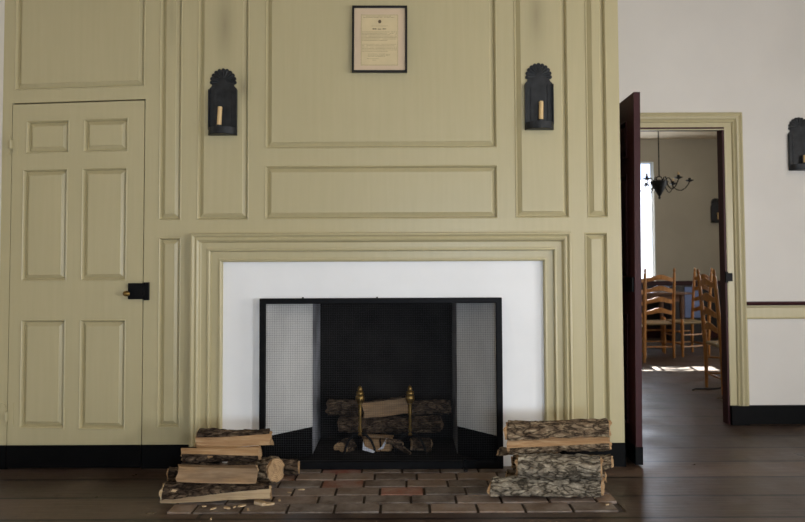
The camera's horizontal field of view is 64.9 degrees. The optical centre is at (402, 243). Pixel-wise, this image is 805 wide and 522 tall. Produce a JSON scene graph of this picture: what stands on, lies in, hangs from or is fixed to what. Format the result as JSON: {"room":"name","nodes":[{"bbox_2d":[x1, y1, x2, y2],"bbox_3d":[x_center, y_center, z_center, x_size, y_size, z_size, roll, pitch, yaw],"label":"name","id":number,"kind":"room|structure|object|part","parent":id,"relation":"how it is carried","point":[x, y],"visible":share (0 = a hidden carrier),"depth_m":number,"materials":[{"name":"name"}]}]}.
{"room":"living room","nodes":[
{"label":"living room","id":0,"kind":"room"},
{"bbox_2d":[0,0,83,236],"bbox_3d":[-2.302,-0.374,0.764,0.150,3.020,7.700,0,-2,0],"label":"wall","id":1,"kind":"structure","parent":0,"point":[2,2],"depth_m":3.52,"materials":[{"name":"white paint"}]},
{"bbox_2d":[0,0,624,444],"bbox_3d":[-0.508,-0.270,3.970,3.437,3.020,0.924,0,-2,0],"label":"wall","id":2,"kind":"structure","parent":0,"point":[443,144],"depth_m":3.53,"materials":[{"name":"green paint"}]},
{"bbox_2d":[0,101,149,467],"bbox_3d":[-1.800,0.211,3.478,0.810,2.020,0.097,0,-2,0],"label":"door","id":3,"kind":"structure","parent":2,"relation":"in","point":[78,288],"depth_m":3.49,"materials":[{"name":"green paint"}]},
{"bbox_3d":[-1.978,0.715,3.487,0.247,0.595,0.030,0,-2,0],"label":"raised panel","id":4,"kind":"part","parent":3,"relation":"part of","materials":[{"name":"green paint"}]},
{"bbox_3d":[-1.982,-0.106,3.516,0.251,0.625,0.030,0,-2,0],"label":"raised panel","id":5,"kind":"part","parent":3,"relation":"part of","materials":[{"name":"green paint"}]},
{"bbox_3d":[-1.974,-0.597,3.533,0.241,0.193,0.030,0,-2,0],"label":"raised panel","id":6,"kind":"part","parent":3,"relation":"part of","materials":[{"name":"green paint"}]},
{"bbox_3d":[-1.649,0.718,3.487,0.255,0.602,0.030,0,-2,0],"label":"raised panel","id":7,"kind":"part","parent":3,"relation":"part of","materials":[{"name":"green paint"}]},
{"bbox_3d":[-1.653,-0.111,3.516,0.253,0.630,0.030,0,-2,0],"label":"raised panel","id":8,"kind":"part","parent":3,"relation":"part of","materials":[{"name":"green paint"}]},
{"bbox_3d":[-1.651,-0.606,3.534,0.251,0.195,0.030,0,-2,0],"label":"raised panel","id":9,"kind":"part","parent":3,"relation":"part of","materials":[{"name":"green paint"}]},
{"bbox_3d":[-1.501,0.271,3.450,0.038,0.030,0.046,0,-2,0],"label":"knob","id":10,"kind":"part","parent":3,"relation":"part of","materials":[{"name":"gold metal"}]},
{"bbox_3d":[-1.804,-1.312,3.559,0.728,0.913,0.030,0,-2,0],"label":"raised panel","id":11,"kind":"part","parent":2,"relation":"part of","materials":[{"name":"green paint"}]},
{"bbox_3d":[-1.286,0.486,3.496,0.124,1.045,0.030,0,-2,0],"label":"raised panel","id":12,"kind":"part","parent":2,"relation":"part of","materials":[{"name":"green paint"}]},
{"bbox_3d":[-1.294,-0.950,3.546,0.127,1.642,0.030,0,-2,0],"label":"raised panel","id":13,"kind":"part","parent":2,"relation":"part of","materials":[{"name":"green paint"}]},
{"bbox_2d":[208,68,237,135],"bbox_3d":[-0.999,-0.792,3.498,0.160,0.378,0.066,0,-2,0],"label":"wall sconce","id":14,"kind":"object","parent":2,"relation":"attached to","point":[222,95],"visible":1,"depth_m":3.52,"materials":[{"name":"metal"}]},
{"bbox_2d":[216,105,221,125],"bbox_3d":[-1.013,-0.686,3.493,0.036,0.158,0.036,0,-2,0],"label":"candle","id":15,"kind":"object","parent":14,"relation":"on","point":[218,107],"depth_m":3.49,"materials":[{"name":"beige wax"}]},
{"bbox_3d":[-1.000,-0.952,3.546,0.288,1.642,0.030,0,-2,0],"label":"raised panel","id":16,"kind":"part","parent":2,"relation":"part of","materials":[{"name":"green paint"}]},
{"bbox_2d":[0,442,625,468],"bbox_3d":[-0.499,1.175,3.919,3.442,0.129,0.925,0,-2,0],"label":"baseboard","id":17,"kind":"structure","parent":2,"relation":"attached to","point":[153,456],"depth_m":3.46,"materials":[{"name":"black paint"}]},
{"bbox_2d":[352,5,406,72],"bbox_3d":[-0.127,-1.141,3.529,0.308,0.378,0.018,0,-3,0],"label":"framed certificate","id":18,"kind":"object","parent":2,"relation":"attached to","point":[379,32],"visible":1,"depth_m":3.53,"materials":[{"name":"paper"}]},
{"bbox_2d":[187,232,574,463],"bbox_3d":[-0.117,0.580,3.455,2.088,1.283,0.053,0,-2,0],"label":"trim","id":19,"kind":"structure","parent":2,"relation":"attached to","point":[208,251],"depth_m":3.47,"materials":[{"name":"green paint"}]},
{"bbox_3d":[-0.121,-1.154,3.553,1.293,1.245,0.030,0,-2,0],"label":"raised panel","id":20,"kind":"part","parent":2,"relation":"part of","materials":[{"name":"green paint"}]},
{"bbox_3d":[-0.117,-0.287,3.523,1.294,0.299,0.030,0,-2,0],"label":"raised panel","id":21,"kind":"part","parent":2,"relation":"part of","materials":[{"name":"green paint"}]},
{"bbox_2d":[222,261,544,465],"bbox_3d":[-0.106,0.693,3.795,1.767,1.181,0.626,0,-2,0],"label":"fireplace","id":22,"kind":"object","parent":2,"relation":"attached to","point":[519,284],"visible":0.67,"depth_m":3.53,"materials":[{"name":"white paint"}]},
{"bbox_2d":[334,438,356,451],"bbox_3d":[-0.340,1.195,3.776,0.114,0.060,0.122,-1,-2,28],"label":"log","id":23,"kind":"object","parent":22,"relation":"on","point":[352,445],"visible":0.78,"depth_m":3.74,"materials":[{"name":"brown wood"}]},
{"bbox_2d":[342,385,377,454],"bbox_3d":[-0.250,1.036,3.841,0.210,0.397,0.308,0,-2,0],"label":"andiron","id":24,"kind":"object","parent":22,"relation":"on","point":[361,388],"visible":0.73,"depth_m":3.71,"materials":[{"name":"gold metal"}]},
{"bbox_3d":[-0.301,1.167,3.708,0.112,0.127,0.024,0,-2,-18],"label":"leg","id":25,"kind":"part","parent":24,"relation":"part of","materials":[{"name":"black metal"}]},
{"bbox_3d":[-0.250,1.035,3.726,0.034,0.185,0.034,0,-2,0],"label":"post","id":26,"kind":"part","parent":24,"relation":"part of","materials":[{"name":"gold metal"}]},
{"bbox_3d":[-0.198,1.167,3.708,0.112,0.127,0.024,-1,-2,18],"label":"leg","id":27,"kind":"part","parent":24,"relation":"part of","materials":[{"name":"black metal"}]},
{"bbox_2d":[337,415,443,433],"bbox_3d":[-0.075,1.087,3.813,0.641,0.107,0.113,0,-2,0],"label":"log","id":28,"kind":"object","parent":24,"relation":"on","point":[374,425],"visible":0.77,"depth_m":3.78,"materials":[{"name":"brown wood"}]},
{"bbox_2d":[325,399,358,415],"bbox_3d":[-0.358,0.992,3.847,0.222,0.105,0.095,0,-2,-5],"label":"log","id":29,"kind":"object","parent":28,"relation":"on","point":[332,401],"visible":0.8,"depth_m":3.81,"materials":[{"name":"brown wood"}]},
{"bbox_2d":[362,395,407,417],"bbox_3d":[-0.102,0.980,3.840,0.295,0.131,0.102,0,-2,0],"label":"log","id":30,"kind":"object","parent":28,"relation":"on","point":[394,405],"visible":0.84,"depth_m":3.79,"materials":[{"name":"brown wood"}]},
{"bbox_2d":[412,400,450,415],"bbox_3d":[0.170,0.998,3.863,0.257,0.102,0.098,0,-2,3],"label":"log","id":31,"kind":"object","parent":28,"relation":"on","point":[447,410],"visible":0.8,"depth_m":3.83,"materials":[{"name":"brown wood"}]},
{"bbox_2d":[363,443,374,452],"bbox_3d":[-0.197,1.185,3.689,0.073,0.066,0.004,0,-2,0],"label":"paper scrap","id":32,"kind":"object","parent":22,"relation":"on","point":[364,447],"visible":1,"depth_m":3.69,"materials":[{"name":"white paper"}]},
{"bbox_2d":[362,436,379,451],"bbox_3d":[-0.188,1.187,3.762,0.108,0.076,0.074,0,-2,-4],"label":"kindling","id":33,"kind":"object","parent":22,"relation":"on","point":[376,441],"visible":0.65,"depth_m":3.73,"materials":[{"name":"beige wood"}]},
{"bbox_2d":[381,438,392,450],"bbox_3d":[-0.095,1.191,3.760,0.074,0.065,0.065,0,-2,4],"label":"kindling","id":34,"kind":"object","parent":22,"relation":"on","point":[382,439],"visible":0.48,"depth_m":3.73,"materials":[{"name":"beige wood"}]},
{"bbox_2d":[367,434,393,438],"bbox_3d":[-0.135,1.145,3.767,0.168,0.020,0.041,0,-2,0],"label":"kindling","id":35,"kind":"object","parent":34,"relation":"on","point":[369,435],"visible":0.82,"depth_m":3.75,"materials":[{"name":"brown wood"}]},
{"bbox_2d":[392,445,410,454],"bbox_3d":[-0.014,1.177,3.656,0.129,0.088,0.039,0,-2,2],"label":"kindling","id":36,"kind":"object","parent":22,"relation":"on","point":[406,451],"visible":0.56,"depth_m":3.65,"materials":[{"name":"brown wood"}]},
{"bbox_2d":[385,438,403,445],"bbox_3d":[-0.048,1.133,3.624,0.109,0.048,0.040,0,-2,-7],"label":"kindling","id":37,"kind":"object","parent":36,"relation":"on","point":[387,439],"visible":0.72,"depth_m":3.61,"materials":[{"name":"brown wood"}]},
{"bbox_2d":[392,385,427,453],"bbox_3d":[0.044,1.035,3.841,0.210,0.397,0.308,0,-2,0],"label":"andiron","id":38,"kind":"object","parent":22,"relation":"on","point":[410,397],"visible":0.86,"depth_m":3.71,"materials":[{"name":"gold metal"}]},
{"bbox_3d":[-0.007,1.166,3.708,0.112,0.127,0.024,0,-2,-18],"label":"leg","id":39,"kind":"part","parent":38,"relation":"part of","materials":[{"name":"black metal"}]},
{"bbox_3d":[0.044,1.034,3.726,0.034,0.185,0.034,0,-2,0],"label":"post","id":40,"kind":"part","parent":38,"relation":"part of","materials":[{"name":"gold metal"}]},
{"bbox_3d":[0.096,1.165,3.708,0.112,0.127,0.024,-1,-2,18],"label":"leg","id":41,"kind":"part","parent":38,"relation":"part of","materials":[{"name":"black metal"}]},
{"bbox_2d":[409,437,432,451],"bbox_3d":[0.110,1.187,3.763,0.137,0.072,0.117,0,-2,-3],"label":"kindling","id":42,"kind":"object","parent":22,"relation":"on","point":[429,441],"visible":0.73,"depth_m":3.72,"materials":[{"name":"brown wood"}]},
{"bbox_2d":[524,63,553,129],"bbox_3d":[0.760,-0.823,3.499,0.160,0.378,0.066,0,-2,0],"label":"wall sconce","id":43,"kind":"object","parent":2,"relation":"attached to","point":[538,88],"visible":1,"depth_m":3.52,"materials":[{"name":"metal"}]},
{"bbox_2d":[538,100,543,120],"bbox_3d":[0.764,-0.717,3.494,0.036,0.158,0.036,0,-2,0],"label":"candle","id":44,"kind":"object","parent":43,"relation":"on","point":[540,102],"depth_m":3.49,"materials":[{"name":"beige wax"}]},
{"bbox_3d":[0.774,-0.962,3.547,0.300,1.637,0.030,0,-2,0],"label":"raised panel","id":45,"kind":"part","parent":2,"relation":"part of","materials":[{"name":"green paint"}]},
{"bbox_3d":[1.081,-0.963,3.547,0.117,1.637,0.030,0,-2,0],"label":"raised panel","id":46,"kind":"part","parent":2,"relation":"part of","materials":[{"name":"green paint"}]},
{"bbox_3d":[1.074,0.481,3.496,0.128,1.088,0.030,0,-2,0],"label":"raised panel","id":47,"kind":"part","parent":2,"relation":"part of","materials":[{"name":"green paint"}]},
{"bbox_2d":[0,338,804,521],"bbox_3d":[1.705,1.259,3.308,8.600,0.100,13.300,0,-2,0],"label":"floor","id":48,"kind":"structure","parent":0,"point":[697,466],"depth_m":3.24,"materials":[{"name":"brown wood"}]},
{"bbox_2d":[167,466,624,513],"bbox_3d":[-0.029,1.238,3.158,2.056,0.067,0.681,0,-2,0],"label":"hearth","id":49,"kind":"object","parent":48,"relation":"on","point":[343,491],"visible":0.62,"depth_m":2.99,"materials":[{"name":"brick"}]},
{"bbox_2d":[166,467,177,481],"bbox_3d":[-1.033,1.164,3.200,0.322,0.090,0.093,0,-2,-2],"label":"log","id":50,"kind":"object","parent":49,"relation":"on","point":[172,472],"visible":0.16,"depth_m":3.17,"materials":[{"name":"beige wood"}]},
{"bbox_2d":[159,482,271,502],"bbox_3d":[-0.864,1.154,2.946,0.524,0.089,0.124,0,-2,-1],"label":"log","id":51,"kind":"object","parent":49,"relation":"on","point":[178,492],"visible":0.84,"depth_m":2.91,"materials":[{"name":"brown wood"}]},
{"bbox_2d":[176,462,258,483],"bbox_3d":[-0.865,1.072,2.972,0.388,0.082,0.107,0,-2,0],"label":"log","id":52,"kind":"object","parent":51,"relation":"on","point":[222,473],"visible":1,"depth_m":2.93,"materials":[{"name":"brown wood"}]},
{"bbox_2d":[180,446,261,462],"bbox_3d":[-0.858,1.000,3.002,0.397,0.076,0.110,-1,-2,0],"label":"log","id":53,"kind":"object","parent":52,"relation":"on","point":[249,453],"visible":1,"depth_m":2.97,"materials":[{"name":"beige wood"}]},
{"bbox_2d":[194,428,273,447],"bbox_3d":[-0.819,0.944,3.084,0.382,0.091,0.107,0,-2,-1],"label":"log","id":54,"kind":"object","parent":53,"relation":"on","point":[209,437],"visible":1,"depth_m":3.04,"materials":[{"name":"beige wood"}]},
{"bbox_2d":[227,456,284,483],"bbox_3d":[-0.727,1.119,3.117,0.301,0.174,0.132,-1,-2,28],"label":"log","id":55,"kind":"object","parent":49,"relation":"on","point":[271,468],"visible":0.47,"depth_m":3.04,"materials":[{"name":"beige wood"}]},
{"bbox_2d":[254,499,265,505],"bbox_3d":[-0.657,1.192,2.916,0.075,0.014,0.033,-2,-2,36],"label":"chip","id":56,"kind":"object","parent":49,"relation":"on","point":[259,502],"visible":0.95,"depth_m":2.91,"materials":[{"name":"beige wood"}]},
{"bbox_2d":[281,458,299,474],"bbox_3d":[-0.661,1.169,3.324,0.256,0.086,0.080,0,-2,3],"label":"log","id":57,"kind":"object","parent":49,"relation":"on","point":[292,466],"visible":0.34,"depth_m":3.29,"materials":[{"name":"beige wood"}]},
{"bbox_2d":[259,297,503,471],"bbox_3d":[-0.117,0.752,3.427,1.320,0.928,0.090,0,-2,0],"label":"fire screen","id":58,"kind":"object","parent":49,"relation":"on","point":[464,464],"visible":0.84,"depth_m":3.44,"materials":[{"name":"black metal"}]},
{"bbox_2d":[487,476,604,496],"bbox_3d":[0.680,1.148,2.997,0.572,0.093,0.123,0,-2,2],"label":"log","id":59,"kind":"object","parent":49,"relation":"on","point":[528,486],"visible":0.81,"depth_m":2.95,"materials":[{"name":"beige wood"}]},
{"bbox_2d":[514,453,603,479],"bbox_3d":[0.735,1.050,2.971,0.425,0.115,0.100,0,-2,1],"label":"log","id":60,"kind":"object","parent":59,"relation":"on","point":[552,465],"visible":1,"depth_m":2.94,"materials":[{"name":"beige wood"}]},
{"bbox_2d":[507,436,611,454],"bbox_3d":[0.755,0.963,3.040,0.526,0.083,0.111,0,-2,-3],"label":"log","id":61,"kind":"object","parent":60,"relation":"on","point":[599,443],"visible":0.95,"depth_m":3.01,"materials":[{"name":"beige wood"}]},
{"bbox_2d":[503,418,611,440],"bbox_3d":[0.751,0.891,3.063,0.540,0.090,0.129,-1,-2,0],"label":"log","id":62,"kind":"object","parent":61,"relation":"on","point":[515,430],"visible":1,"depth_m":3.02,"materials":[{"name":"beige wood"}]},
{"bbox_2d":[505,469,606,482],"bbox_3d":[0.764,1.161,3.164,0.513,0.080,0.076,0,-2,0],"label":"log","id":63,"kind":"object","parent":49,"relation":"on","point":[509,472],"visible":0.09,"depth_m":3.14,"materials":[{"name":"beige wood"}]},
{"bbox_2d":[511,454,613,470],"bbox_3d":[0.800,1.086,3.156,0.521,0.079,0.080,0,-2,0],"label":"log","id":64,"kind":"object","parent":63,"relation":"on","point":[608,463],"visible":0.17,"depth_m":3.13,"materials":[{"name":"beige wood"}]},
{"bbox_2d":[496,447,556,455],"bbox_3d":[0.634,1.048,3.218,0.322,0.042,0.070,0,-2,0],"label":"log","id":65,"kind":"object","parent":64,"relation":"on","point":[502,451],"visible":0.17,"depth_m":3.19,"materials":[{"name":"beige wood"}]},
{"bbox_2d":[641,268,645,362],"bbox_3d":[2.534,0.811,7.285,0.465,1.065,0.456,0,-2,-5],"label":"chair","id":66,"kind":"object","parent":48,"relation":"on","point":[643,304],"visible":0.19,"depth_m":7.11,"materials":[{"name":"brown wood"}]},
{"bbox_2d":[645,268,675,357],"bbox_3d":[3.038,0.823,7.665,0.465,1.065,0.456,0,-2,0],"label":"chair","id":67,"kind":"object","parent":48,"relation":"on","point":[663,322],"visible":0.78,"depth_m":7.48,"materials":[{"name":"brown wood"}]},
{"bbox_3d":[2.868,0.817,7.481,0.037,1.065,0.083,0,-2,0],"label":"post","id":68,"kind":"part","parent":67,"relation":"part of","materials":[{"name":"brown wood"}]},
{"bbox_3d":[3.039,0.953,7.686,0.456,0.030,0.394,0,-2,0],"label":"seat","id":69,"kind":"part","parent":67,"relation":"part of","materials":[{"name":"beige wicker"}]},
{"bbox_3d":[3.255,1.135,7.865,0.035,0.452,0.035,0,-2,0],"label":"leg","id":70,"kind":"part","parent":67,"relation":"part of","materials":[{"name":"brown wood"}]},
{"bbox_3d":[3.208,0.816,7.481,0.037,1.065,0.083,0,-2,0],"label":"post","id":71,"kind":"part","parent":67,"relation":"part of","materials":[{"name":"brown wood"}]},
{"bbox_2d":[641,291,691,347],"bbox_3d":[2.907,1.018,8.604,1.705,0.742,0.870,0,-2,0],"label":"table","id":72,"kind":"object","parent":48,"relation":"on","point":[679,295],"visible":0.21,"depth_m":8.26,"materials":[{"name":"brown wood"}]},
{"bbox_3d":[3.654,1.039,8.929,0.066,0.715,0.066,0,-2,0],"label":"leg","id":73,"kind":"part","parent":72,"relation":"part of","materials":[{"name":"brown wood"}]},
{"bbox_3d":[3.654,1.016,8.269,0.066,0.715,0.066,0,-2,0],"label":"leg","id":74,"kind":"part","parent":72,"relation":"part of","materials":[{"name":"brown wood"}]},
{"bbox_2d":[664,285,702,340],"bbox_3d":[4.099,1.013,9.312,0.460,0.790,0.396,0,-2,0],"label":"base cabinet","id":75,"kind":"object","parent":48,"relation":"on","point":[684,288],"visible":0.48,"depth_m":9.12,"materials":[{"name":"blue paint"}]},
{"bbox_3d":[4.189,0.842,9.128,0.240,0.440,0.016,0,-2,0],"label":"door","id":76,"kind":"part","parent":75,"relation":"part of","materials":[{"name":"blue paint"}]},
{"bbox_2d":[661,268,712,356],"bbox_3d":[3.526,0.826,7.823,0.456,1.065,0.465,0,-2,-8],"label":"chair","id":77,"kind":"object","parent":48,"relation":"on","point":[692,321],"visible":0.73,"depth_m":7.81,"materials":[{"name":"brown wood"}]},
{"bbox_3d":[3.288,1.140,7.996,0.035,0.452,0.035,0,-2,-8],"label":"leg","id":78,"kind":"part","parent":77,"relation":"part of","materials":[{"name":"brown wood"}]},
{"bbox_3d":[3.348,1.125,7.571,0.035,0.452,0.035,0,-2,-8],"label":"leg","id":79,"kind":"part","parent":77,"relation":"part of","materials":[{"name":"brown wood"}]},
{"bbox_3d":[3.501,0.956,7.815,0.394,0.030,0.456,0,-2,-8],"label":"seat","id":80,"kind":"part","parent":77,"relation":"part of","materials":[{"name":"beige wicker"}]},
{"bbox_3d":[3.685,0.832,8.017,0.083,1.065,0.037,0,-2,-8],"label":"post","id":81,"kind":"part","parent":77,"relation":"part of","materials":[{"name":"brown wood"}]},
{"bbox_3d":[3.732,0.820,7.681,0.083,1.065,0.037,0,-2,-8],"label":"post","id":82,"kind":"part","parent":77,"relation":"part of","materials":[{"name":"brown wood"}]},
{"bbox_2d":[692,387,720,390],"bbox_3d":[3.135,1.284,5.792,1.306,0.012,0.190,0,-2,-16],"label":"power cord","id":83,"kind":"object","parent":48,"relation":"on","point":[719,387],"visible":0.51,"depth_m":5.58,"materials":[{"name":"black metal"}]},
{"bbox_2d":[697,269,722,394],"bbox_3d":[2.878,0.749,5.526,0.456,1.065,0.465,0,-2,4],"label":"chair","id":84,"kind":"object","parent":48,"relation":"on","point":[704,281],"visible":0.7,"depth_m":5.54,"materials":[{"name":"brown wood"}]},
{"bbox_3d":[2.706,0.756,5.708,0.083,1.065,0.037,0,-2,4],"label":"post","id":85,"kind":"part","parent":84,"relation":"part of","materials":[{"name":"brown wood"}]},
{"bbox_3d":[2.904,0.878,5.519,0.394,0.030,0.456,0,-2,4],"label":"seat","id":86,"kind":"part","parent":84,"relation":"part of","materials":[{"name":"beige wicker"}]},
{"bbox_3d":[2.682,0.744,5.369,0.083,1.065,0.037,0,-2,4],"label":"post","id":87,"kind":"part","parent":84,"relation":"part of","materials":[{"name":"brown wood"}]},
{"bbox_2d":[113,0,804,404],"bbox_3d":[1.886,-0.262,4.459,8.225,3.020,0.055,0,-2,0],"label":"wall","id":88,"kind":"structure","parent":0,"point":[747,57],"depth_m":4.46,"materials":[{"name":"white paint"}]},
{"bbox_2d":[619,92,642,464],"bbox_3d":[1.305,0.196,3.953,0.052,2.054,0.925,0,-2,1],"label":"door","id":89,"kind":"structure","parent":88,"relation":"in","point":[629,108],"depth_m":3.54,"materials":[{"name":"red paint"}]},
{"bbox_2d":[640,127,729,423],"bbox_3d":[1.788,0.216,4.439,0.939,2.064,0.072,0,-2,0],"label":"trim","id":90,"kind":"structure","parent":88,"relation":"attached to","point":[720,133],"depth_m":4.43,"materials":[{"name":"red paint"}]},
{"bbox_2d":[640,112,749,424],"bbox_3d":[1.815,0.164,4.399,1.129,2.164,0.036,0,-2,0],"label":"trim","id":91,"kind":"structure","parent":88,"relation":"attached to","point":[735,276],"depth_m":4.41,"materials":[{"name":"green paint"}]},
{"bbox_2d":[747,301,804,404],"bbox_3d":[3.293,0.754,4.377,1.821,0.715,0.038,0,-2,0],"label":"trim","id":92,"kind":"structure","parent":88,"relation":"attached to","point":[755,309],"depth_m":4.39,"materials":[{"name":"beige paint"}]},
{"bbox_2d":[749,405,804,423],"bbox_3d":[3.292,1.175,4.370,1.827,0.128,0.022,0,-2,0],"label":"baseboard","id":93,"kind":"structure","parent":88,"relation":"attached to","point":[759,414],"depth_m":4.36,"materials":[{"name":"black paint"}]},
{"bbox_2d":[788,117,804,170],"bbox_3d":[2.785,-0.703,4.414,0.160,0.378,0.066,0,-2,0],"label":"wall sconce","id":94,"kind":"object","parent":88,"relation":"attached to","point":[796,136],"visible":1,"depth_m":4.44,"materials":[{"name":"metal"}]},
{"bbox_2d":[640,131,716,138],"bbox_3d":[1.692,-1.859,3.417,8.600,0.100,13.300,0,-2,0],"label":"ceiling","id":95,"kind":"structure","parent":0,"point":[667,134],"depth_m":9.39,"materials":[{"name":"white paint"}]},
{"bbox_2d":[641,132,693,198],"bbox_3d":[2.858,-1.091,7.032,0.716,1.192,0.631,1,-3,-40],"label":"chandelier","id":96,"kind":"object","parent":95,"relation":"hanging from","point":[659,185],"visible":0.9,"depth_m":6.98,"materials":[{"name":"black metal"}]},
{"bbox_3d":[2.848,-1.214,7.046,0.011,0.945,0.011,1,-2,-22],"label":"rod","id":97,"kind":"part","parent":96,"relation":"part of","materials":[{"name":"black metal"}]},
{"bbox_2d":[640,139,719,280],"bbox_3d":[3.275,-0.086,9.678,4.850,3.020,0.140,0,-2,0],"label":"wall","id":98,"kind":"structure","parent":0,"point":[684,236],"depth_m":9.62,"materials":[{"name":"grey paint"}]},
{"bbox_2d":[641,163,652,278],"bbox_3d":[3.414,-0.341,9.715,0.830,1.810,0.045,0,-2,0],"label":"window","id":99,"kind":"structure","parent":98,"relation":"in","point":[646,201],"depth_m":9.69,"materials":[{"name":"white glass"}]},
{"bbox_2d":[641,281,719,337],"bbox_3d":[3.279,0.991,9.556,4.550,0.858,0.030,0,-2,0],"label":"trim","id":100,"kind":"structure","parent":98,"relation":"attached to","point":[649,334],"depth_m":9.55,"materials":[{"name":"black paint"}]},
{"bbox_2d":[641,285,720,328],"bbox_3d":[3.279,0.956,9.568,4.550,0.650,0.008,0,-2,0],"label":"trim","id":101,"kind":"structure","parent":98,"relation":"attached to","point":[650,306],"depth_m":9.56,"materials":[{"name":"paint"}]},
{"bbox_2d":[711,198,718,222],"bbox_3d":[4.763,-0.509,9.590,0.160,0.378,0.066,0,-2,0],"label":"wall sconce","id":102,"kind":"object","parent":98,"relation":"attached to","point":[714,207],"visible":0.74,"depth_m":9.62,"materials":[{"name":"metal"}]}
]}

